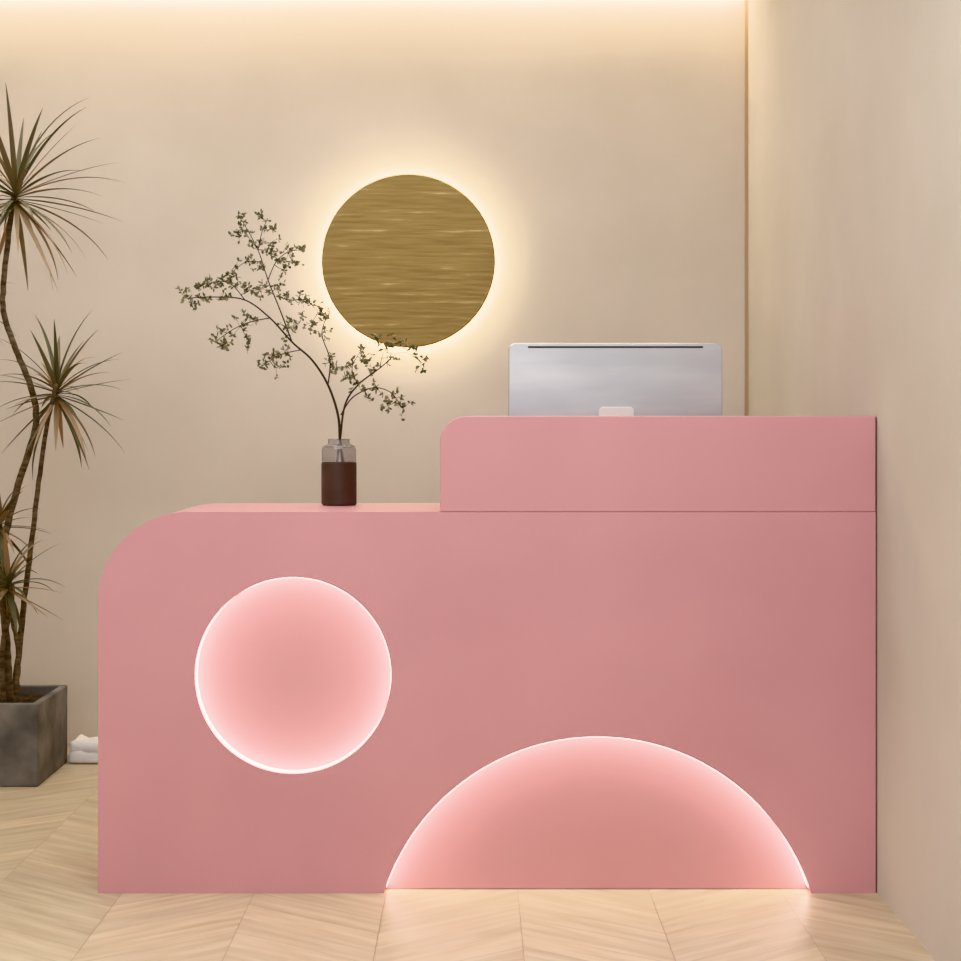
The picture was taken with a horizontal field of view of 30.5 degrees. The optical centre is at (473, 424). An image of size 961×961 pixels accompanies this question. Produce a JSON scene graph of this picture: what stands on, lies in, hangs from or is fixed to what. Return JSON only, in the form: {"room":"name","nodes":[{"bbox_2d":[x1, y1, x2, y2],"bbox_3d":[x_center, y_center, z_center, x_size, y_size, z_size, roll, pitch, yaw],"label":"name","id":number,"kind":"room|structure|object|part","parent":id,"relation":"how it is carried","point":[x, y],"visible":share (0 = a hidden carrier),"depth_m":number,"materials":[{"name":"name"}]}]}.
{"room":"reception area","nodes":[
{"label":"reception area","id":0,"kind":"room"},
{"bbox_2d":[0,0,743,742],"bbox_3d":[-0.842,-0.261,5.932,3.716,2.750,0.100,0,0,0],"label":"wall","id":1,"kind":"structure","parent":0,"point":[598,145],"depth_m":5.88,"materials":[{"name":"paint"}]},
{"bbox_2d":[321,174,494,347],"bbox_3d":[-0.217,-0.544,5.854,0.576,0.576,0.057,0,0,0],"label":"round wall light","id":2,"kind":"object","parent":1,"relation":"attached to","point":[411,257],"visible":0.94,"depth_m":5.83,"materials":[{"name":"gold metal"}]},
{"bbox_2d":[744,0,747,415],"bbox_3d":[0.910,-0.231,5.878,0.012,2.590,0.008,0,0,0],"label":"trim","id":3,"kind":"structure","parent":1,"relation":"attached to","point":[745,1],"depth_m":5.87,"materials":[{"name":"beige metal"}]},
{"bbox_2d":[0,743,934,960],"bbox_3d":[-0.842,1.065,2.141,3.516,0.002,7.482,0,0,0],"label":"floor","id":4,"kind":"structure","parent":0,"point":[52,908],"depth_m":3.79,"materials":[{"name":"brown wood"}]},
{"bbox_2d":[0,685,66,786],"bbox_3d":[-1.470,0.942,5.361,0.379,0.245,0.378,0,0,0],"label":"concrete pot","id":5,"kind":"object","parent":4,"relation":"on","point":[33,718],"depth_m":5.18,"materials":[{"name":"grey concrete"}]},
{"bbox_2d":[0,86,127,786],"bbox_3d":[-1.424,0.038,5.302,0.765,2.053,0.660,0,0,-8],"label":"dracaena","id":6,"kind":"object","parent":4,"relation":"on","point":[33,718],"visible":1,"depth_m":5.30,"materials":[{"name":"plant"}]},
{"bbox_2d":[68,734,97,762],"bbox_3d":[-1.153,1.026,5.588,0.246,0.074,0.151,0,0,0],"label":"folded cloth","id":7,"kind":"object","parent":4,"relation":"on","point":[83,749],"visible":0.41,"depth_m":5.52,"materials":[{"name":"white fabric"}]},
{"bbox_2d":[98,416,875,892],"bbox_3d":[0.029,0.522,4.224,1.768,1.084,0.452,0,0,0],"label":"reception desk","id":8,"kind":"object","parent":4,"relation":"on","point":[611,652],"visible":1,"depth_m":4.00,"materials":[{"name":"pink paint"}]},
{"bbox_3d":[-0.411,0.569,4.033,0.442,0.442,0.003,0,0,0],"label":"circle recess plate","id":9,"kind":"part","parent":8,"relation":"part of","materials":[{"name":"pink paint"}]},
{"bbox_2d":[175,209,430,505],"bbox_3d":[-0.414,-0.171,4.331,0.628,0.736,0.223,0,0,-7],"label":"vase","id":10,"kind":"object","parent":8,"relation":"on","point":[338,457],"visible":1,"depth_m":4.31,"materials":[{"name":"clear glass"}]},
{"bbox_3d":[-0.333,0.062,4.340,0.086,0.056,0.086,0,0,0],"label":"glass","id":11,"kind":"part","parent":10,"relation":"part of","materials":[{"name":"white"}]},
{"bbox_3d":[0.281,0.886,4.033,0.965,0.351,0.003,0,0,0],"label":"arch recess plate","id":12,"kind":"part","parent":8,"relation":"part of","materials":[{"name":"pink paint"}]},
{"bbox_2d":[440,416,875,511],"bbox_3d":[0.418,0.088,4.149,0.990,0.218,0.302,0,0,0],"label":"countertop","id":13,"kind":"structure","parent":8,"relation":"on","point":[488,463],"depth_m":4.00,"materials":[{"name":"pink paint"}]},
{"bbox_3d":[0.428,0.649,4.703,0.970,0.830,0.495,0,0,0],"label":"table","id":14,"kind":"object","parent":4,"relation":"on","visible":0},
{"bbox_2d":[508,343,721,415],"bbox_3d":[0.363,0.012,4.589,0.550,0.444,0.182,0,0,0],"label":"desktop computer","id":15,"kind":"object","parent":14,"relation":"on","point":[545,379],"visible":0.43,"depth_m":4.52,"materials":[{"name":"metal"}]},
{"bbox_2d":[528,346,702,347],"bbox_3d":[0.363,-0.200,4.521,0.450,0.005,0.005,0,0,0],"label":"vent","id":16,"kind":"object","parent":15,"relation":"attached to","point":[528,346],"depth_m":4.52,"materials":[{"name":"grey"}]},
{"bbox_2d":[748,0,960,960],"bbox_3d":[0.966,-0.261,2.141,0.100,2.750,7.482,0,0,0],"label":"wall","id":17,"kind":"structure","parent":0,"point":[854,106],"depth_m":3.85,"materials":[{"name":"paint"}]}
]}

